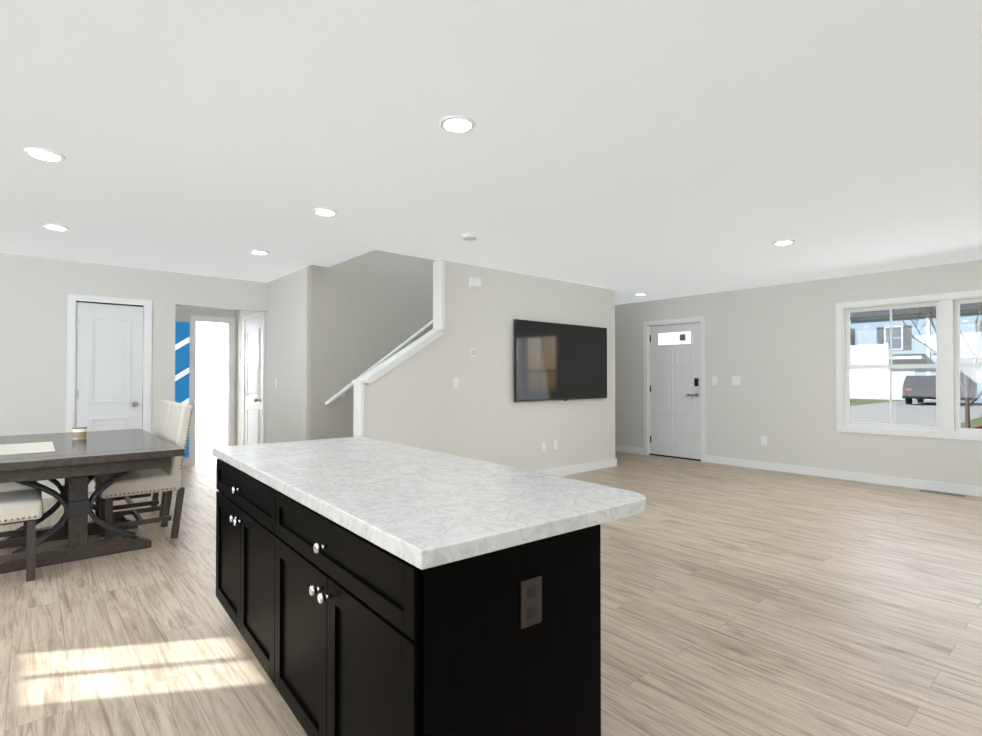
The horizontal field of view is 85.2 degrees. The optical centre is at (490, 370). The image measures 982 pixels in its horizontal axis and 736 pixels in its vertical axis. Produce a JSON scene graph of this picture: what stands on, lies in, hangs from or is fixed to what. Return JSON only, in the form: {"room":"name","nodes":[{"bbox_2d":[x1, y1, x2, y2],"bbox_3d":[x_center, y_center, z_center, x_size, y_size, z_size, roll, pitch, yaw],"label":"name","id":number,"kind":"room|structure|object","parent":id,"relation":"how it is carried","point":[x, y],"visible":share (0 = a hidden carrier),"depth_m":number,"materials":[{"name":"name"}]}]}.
{"room":"open-plan kitchen","nodes":[
{"label":"open-plan kitchen","id":0,"kind":"room"},
{"bbox_2d":[0,253,266,487],"bbox_3d":[-4.627,0.074,5.724,4.130,2.450,0.550,1,-1,-41],"label":"wall","id":1,"kind":"structure","parent":0,"point":[34,291],"depth_m":5.50,"materials":[{"name":"white paint"}]},
{"bbox_2d":[42,487,59,498],"bbox_3d":[-5.195,1.239,4.849,2.085,0.100,0.016,1,-1,-41],"label":"baseboard","id":2,"kind":"structure","parent":1,"relation":"attached to","point":[44,495],"depth_m":5.43,"materials":[{"name":"white"}]},
{"bbox_2d":[75,302,142,491],"bbox_3d":[-4.123,0.285,5.787,0.590,2.015,0.126,1,-1,-41],"label":"pantry door","id":3,"kind":"structure","parent":1,"relation":"in","point":[109,364],"depth_m":5.79,"materials":[{"name":"white wood"}]},
{"bbox_2d":[66,294,151,432],"bbox_3d":[-4.158,0.251,5.828,0.750,2.100,0.138,1,-1,-41],"label":"door frame","id":4,"kind":"structure","parent":1,"relation":"attached to","point":[74,299],"depth_m":5.74,"materials":[{"name":"white wood"}]},
{"bbox_2d":[175,306,236,458],"bbox_3d":[-4.183,0.098,7.587,1.030,2.450,0.120,1,-1,-41],"label":"wall","id":5,"kind":"structure","parent":0,"point":[183,313],"depth_m":7.66,"materials":[{"name":"white paint"}]},
{"bbox_2d":[175,322,188,456],"bbox_3d":[-4.368,0.260,7.336,0.385,1.880,0.012,1,-1,-41],"label":"accent panel","id":6,"kind":"object","parent":5,"relation":"attached to","point":[182,362],"visible":0.36,"depth_m":7.41,"materials":[{"name":"blue paint"}]},
{"bbox_2d":[183,458,188,465],"bbox_3d":[-4.365,1.269,7.327,0.395,0.100,0.016,1,-1,-41],"label":"baseboard","id":7,"kind":"structure","parent":5,"relation":"attached to","point":[186,461],"depth_m":7.43,"materials":[{"name":"white"}]},
{"bbox_2d":[189,315,234,465],"bbox_3d":[-4.033,0.272,7.702,0.580,2.105,0.138,1,-1,-41],"label":"door frame","id":8,"kind":"structure","parent":5,"relation":"attached to","point":[230,338],"depth_m":7.77,"materials":[{"name":"white wood"}]},
{"bbox_2d":[195,322,225,448],"bbox_3d":[-4.737,0.057,8.364,3.000,2.550,1.780,1,-1,-41],"label":"wall","id":9,"kind":"structure","parent":0,"point":[210,385],"depth_m":9.29,"materials":[{"name":"white paint"}]},
{"bbox_2d":[236,267,306,444],"bbox_3d":[-2.880,0.090,6.952,0.120,2.450,2.780,1,-1,-41],"label":"wall","id":10,"kind":"structure","parent":0,"point":[285,400],"depth_m":6.40,"materials":[{"name":"white paint"}]},
{"bbox_2d":[243,317,261,444],"bbox_3d":[-3.267,0.302,7.237,0.089,2.017,0.760,1,-1,-41],"label":"door","id":11,"kind":"structure","parent":10,"relation":"in","point":[253,334],"depth_m":7.25,"materials":[{"name":"white wood"}]},
{"bbox_2d":[242,312,264,444],"bbox_3d":[-3.239,0.269,7.261,0.018,2.100,0.890,1,-1,-41],"label":"door frame","id":12,"kind":"structure","parent":10,"relation":"attached to","point":[253,315],"depth_m":6.98,"materials":[{"name":"white wood"}]},
{"bbox_2d":[307,250,436,439],"bbox_3d":[0.398,-1.333,7.134,5.310,5.300,1.240,1,-1,-41],"label":"wall","id":13,"kind":"structure","parent":0,"point":[366,311],"depth_m":6.09,"materials":[{"name":"white paint"}]},
{"bbox_2d":[325,320,432,404],"bbox_3d":[-0.541,-0.807,6.916,3.358,2.391,0.099,1,-1,-41],"label":"stair handrail","id":14,"kind":"object","parent":13,"relation":"attached to","point":[406,343],"visible":0.56,"depth_m":6.24,"materials":[{"name":"white wood"}]},
{"bbox_2d":[364,260,614,471],"bbox_3d":[0.231,0.081,6.235,3.850,2.450,0.120,1,-1,-41],"label":"wall","id":15,"kind":"structure","parent":0,"point":[417,400],"depth_m":5.97,"materials":[{"name":"white paint"}]},
{"bbox_2d":[352,259,444,436],"bbox_3d":[-0.888,0.069,5.275,0.960,2.450,0.180,1,-1,-41],"label":"trim","id":16,"kind":"structure","parent":15,"relation":"attached to","point":[399,357],"depth_m":5.29,"materials":[{"name":"white wood"}]},
{"bbox_2d":[453,378,458,388],"bbox_3d":[-0.367,0.128,5.634,0.075,0.118,0.012,1,-1,-41],"label":"light switch","id":17,"kind":"object","parent":15,"relation":"attached to","point":[455,383],"visible":1,"depth_m":5.63,"materials":[{"name":"white plastic"}]},
{"bbox_2d":[469,349,475,355],"bbox_3d":[-0.196,-0.200,5.777,0.084,0.084,0.025,1,-1,-41],"label":"thermostat","id":18,"kind":"object","parent":15,"relation":"attached to","point":[472,352],"visible":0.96,"depth_m":5.76,"materials":[{"name":"white plastic"}]},
{"bbox_2d":[469,277,480,288],"bbox_3d":[-0.165,-0.960,5.811,0.170,0.115,0.028,1,-1,-41],"label":"box","id":19,"kind":"object","parent":15,"relation":"attached to","point":[474,282],"visible":0.98,"depth_m":5.79,"materials":[{"name":"white plastic"}]},
{"bbox_2d":[542,442,545,450],"bbox_3d":[0.641,0.919,6.493,0.072,0.115,0.007,1,-1,-41],"label":"outlet","id":20,"kind":"object","parent":15,"relation":"attached to","point":[543,446],"visible":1,"depth_m":6.49,"materials":[{"name":"white plastic"}]},
{"bbox_2d":[553,440,557,449],"bbox_3d":[0.800,0.921,6.629,0.072,0.115,0.007,1,-1,-41],"label":"outlet","id":21,"kind":"object","parent":15,"relation":"attached to","point":[555,444],"visible":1,"depth_m":6.62,"materials":[{"name":"white plastic"}]},
{"bbox_2d":[514,319,606,401],"bbox_3d":[0.911,-0.107,6.697,1.700,0.962,0.063,1,-1,-41],"label":"screen","id":22,"kind":"object","parent":15,"relation":"attached to","point":[558,361],"visible":1,"depth_m":6.59,"materials":[{"name":"black glass"}]},
{"bbox_2d":[537,458,616,475],"bbox_3d":[0.309,1.256,6.211,3.776,0.100,0.036,1,-1,-41],"label":"baseboard","id":23,"kind":"structure","parent":15,"relation":"attached to","point":[567,470],"depth_m":6.93,"materials":[{"name":"white"}]},
{"bbox_2d":[0,448,981,735],"bbox_3d":[-0.709,1.342,5.104,9.590,0.100,13.350,1,-1,-41],"label":"floor","id":24,"kind":"structure","parent":0,"point":[736,600],"depth_m":2.69,"materials":[{"name":"brown wood"}]},
{"bbox_2d":[0,481,43,581],"bbox_3d":[-3.106,0.760,3.245,0.589,1.023,0.476,1,-1,-41],"label":"chair","id":25,"kind":"object","parent":24,"relation":"on","point":[20,503],"visible":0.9,"depth_m":3.18,"materials":[{"name":"beige fabric"}]},
{"bbox_2d":[0,429,184,573],"bbox_3d":[-3.006,0.897,3.863,1.040,0.760,1.850,1,-1,-41],"label":"dining table","id":26,"kind":"object","parent":24,"relation":"on","point":[78,466],"visible":0.85,"depth_m":3.57,"materials":[{"name":"brown wood"}]},
{"bbox_2d":[0,442,54,454],"bbox_3d":[-3.103,0.510,3.521,0.340,0.003,0.650,1,-1,-41],"label":"placemat","id":27,"kind":"object","parent":26,"relation":"on","point":[20,448],"visible":1,"depth_m":3.50,"materials":[{"name":"beige fabric"}]},
{"bbox_2d":[72,427,86,439],"bbox_3d":[-3.103,0.471,4.028,0.088,0.094,0.088,1,-1,-41],"label":"candle jar","id":28,"kind":"object","parent":26,"relation":"on","point":[79,433],"visible":1,"depth_m":4.00,"materials":[{"name":"white"}]},
{"bbox_2d":[93,400,192,538],"bbox_3d":[-2.690,0.771,4.142,0.589,1.023,0.476,1,-1,-41],"label":"chair","id":29,"kind":"object","parent":24,"relation":"on","point":[173,421],"visible":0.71,"depth_m":3.97,"materials":[{"name":"beige fabric"}]},
{"bbox_2d":[216,466,260,649],"bbox_3d":[-0.719,0.842,2.296,0.667,0.830,0.618,1,-1,-41],"label":"base cabinet","id":30,"kind":"object","parent":24,"relation":"on","point":[234,495],"depth_m":2.40,"materials":[{"name":"black wood"}]},
{"bbox_2d":[252,482,600,735],"bbox_3d":[-0.240,0.835,1.738,0.667,0.830,1.095,1,-1,-41],"label":"base cabinet","id":31,"kind":"object","parent":24,"relation":"on","point":[343,631],"depth_m":1.36,"materials":[{"name":"black wood"}]},
{"bbox_2d":[213,437,645,569],"bbox_3d":[-0.465,0.404,2.172,0.906,0.042,2.110,1,-1,-41],"label":"countertop","id":32,"kind":"structure","parent":31,"relation":"on","point":[421,508],"depth_m":1.61,"materials":[{"name":"stone"}]},
{"bbox_2d":[919,489,966,496],"bbox_3d":[4.788,1.295,5.663,0.120,0.008,0.380,1,-1,-41],"label":"floor vent","id":33,"kind":"object","parent":24,"relation":"in","point":[944,493],"visible":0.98,"depth_m":5.63,"materials":[{"name":"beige metal"}]},
{"bbox_2d":[0,0,981,304],"bbox_3d":[0.099,-1.230,4.194,9.590,0.120,10.870,1,-1,-41],"label":"ceiling","id":34,"kind":"structure","parent":0,"point":[626,150],"depth_m":2.71,"materials":[{"name":"white paint"}]},
{"bbox_2d":[24,147,65,161],"bbox_3d":[-2.438,-1.179,2.920,0.176,0.012,0.176,1,-1,-41],"label":"recessed light","id":35,"kind":"object","parent":34,"relation":"in","point":[44,154],"visible":0.96,"depth_m":2.90,"materials":[{"name":"white plastic"}]},
{"bbox_2d":[42,224,69,230],"bbox_3d":[-3.522,-1.162,4.321,0.176,0.012,0.176,1,-1,-41],"label":"recessed light","id":36,"kind":"object","parent":34,"relation":"in","point":[57,227],"visible":0.94,"depth_m":4.30,"materials":[{"name":"white plastic"}]},
{"bbox_2d":[250,250,268,254],"bbox_3d":[-2.251,-1.151,5.189,0.176,0.012,0.176,1,-1,-41],"label":"recessed light","id":37,"kind":"object","parent":34,"relation":"in","point":[260,252],"visible":0.98,"depth_m":5.16,"materials":[{"name":"white plastic"}]},
{"bbox_2d":[313,208,336,215],"bbox_3d":[-1.219,-1.167,3.925,0.176,0.012,0.176,1,-1,-41],"label":"recessed light","id":38,"kind":"object","parent":34,"relation":"in","point":[325,211],"visible":0.94,"depth_m":3.90,"materials":[{"name":"white plastic"}]},
{"bbox_2d":[439,115,475,132],"bbox_3d":[-0.160,-1.183,2.568,0.176,0.012,0.176,1,-1,-41],"label":"recessed light","id":39,"kind":"object","parent":34,"relation":"in","point":[457,123],"visible":0.96,"depth_m":2.55,"materials":[{"name":"white plastic"}]},
{"bbox_2d":[462,233,476,240],"bbox_3d":[-0.184,-1.147,4.577,0.130,0.035,0.130,1,-1,-41],"label":"smoke detector","id":40,"kind":"object","parent":34,"relation":"attached to","point":[469,236],"visible":1,"depth_m":4.54,"materials":[{"name":"white plastic"}]},
{"bbox_2d":[773,239,794,244],"bbox_3d":[2.635,-1.156,4.808,0.176,0.012,0.176,1,-1,-41],"label":"recessed light","id":41,"kind":"object","parent":34,"relation":"in","point":[785,242],"visible":0.96,"depth_m":4.78,"materials":[{"name":"white plastic"}]},
{"bbox_2d":[615,260,981,486],"bbox_3d":[4.586,-1.294,6.214,0.150,5.200,8.090,1,-1,-41],"label":"wall","id":42,"kind":"structure","parent":0,"point":[773,347],"depth_m":6.93,"materials":[{"name":"white paint"}]},
{"bbox_2d":[615,445,643,453],"bbox_3d":[2.210,1.288,8.825,0.016,0.100,0.745,1,-1,-41],"label":"baseboard","id":43,"kind":"structure","parent":42,"relation":"attached to","point":[638,450],"depth_m":8.74,"materials":[{"name":"white"}]},
{"bbox_2d":[644,316,705,461],"bbox_3d":[2.844,0.268,8.211,0.168,2.125,1.030,1,-1,-41],"label":"door frame","id":44,"kind":"structure","parent":42,"relation":"attached to","point":[700,320],"depth_m":8.17,"materials":[{"name":"white wood"}]},
{"bbox_2d":[650,323,700,459],"bbox_3d":[2.812,0.306,8.183,0.103,2.032,0.866,1,-1,-41],"label":"front door","id":45,"kind":"structure","parent":42,"relation":"in","point":[675,396],"depth_m":8.17,"materials":[{"name":"white wood"}]},
{"bbox_2d":[712,376,716,384],"bbox_3d":[3.213,0.139,7.673,0.012,0.118,0.075,1,-1,-41],"label":"switch plate","id":46,"kind":"object","parent":42,"relation":"attached to","point":[714,380],"visible":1,"depth_m":7.67,"materials":[{"name":"white plastic"}]},
{"bbox_2d":[732,376,740,384],"bbox_3d":[3.414,0.136,7.437,0.012,0.118,0.120,1,-1,-41],"label":"switch plate","id":47,"kind":"object","parent":42,"relation":"attached to","point":[736,380],"visible":1,"depth_m":7.43,"materials":[{"name":"white plastic"}]},
{"bbox_2d":[761,436,766,444],"bbox_3d":[3.657,0.932,7.148,0.007,0.115,0.072,1,-1,-41],"label":"electrical outlet","id":48,"kind":"object","parent":42,"relation":"attached to","point":[763,440],"visible":1,"depth_m":7.15,"materials":[{"name":"white plastic"}]},
{"bbox_2d":[706,455,981,496],"bbox_3d":[5.082,1.247,5.477,0.016,0.100,6.015,1,-1,-41],"label":"baseboard","id":49,"kind":"structure","parent":42,"relation":"attached to","point":[909,483],"depth_m":6.34,"materials":[{"name":"white"}]},
{"bbox_2d":[836,290,981,440],"bbox_3d":[4.941,-0.055,5.771,0.168,1.560,2.070,1,-1,-41],"label":"window","id":50,"kind":"structure","parent":42,"relation":"in","point":[947,366],"depth_m":5.89,"materials":[{"name":"white"}]},
{"label":"outside","id":51,"kind":"structure","parent":0,"visible":0},
{"bbox_2d":[850,399,981,427],"bbox_3d":[11.595,1.965,23.131,111.750,0.200,100.000,1,-1,-41],"label":"ground","id":52,"kind":"structure","parent":51,"point":[972,423],"depth_m":32.49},
{"bbox_2d":[850,302,981,401],"bbox_3d":[31.704,-2.402,42.020,11.700,9.000,47.200,1,-1,-41],"label":"houses","id":53,"kind":"structure","parent":52,"relation":"on","point":[875,355],"depth_m":37.92,"materials":[{"name":"grey"}]},
{"bbox_2d":[850,400,981,425],"bbox_3d":[13.553,1.891,26.063,38.360,0.020,15.100,1,-1,-41],"label":"paving","id":54,"kind":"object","parent":52,"relation":"on","point":[878,415],"depth_m":23.82,"materials":[{"name":"grey concrete"}]},
{"bbox_2d":[902,376,935,403],"bbox_3d":[25.866,1.107,31.334,4.620,1.660,1.870,1,-1,-41],"label":"car","id":55,"kind":"object","parent":54,"relation":"on","point":[911,381],"depth_m":30.15,"materials":[{"name":"black"}]},
{"bbox_2d":[896,303,981,427],"bbox_3d":[10.338,-0.513,11.366,2.408,4.469,3.593,1,-1,-41],"label":"tree","id":56,"kind":"object","parent":52,"relation":"on","point":[967,402],"depth_m":11.28,"materials":[{"name":"brown plant"}]}
]}

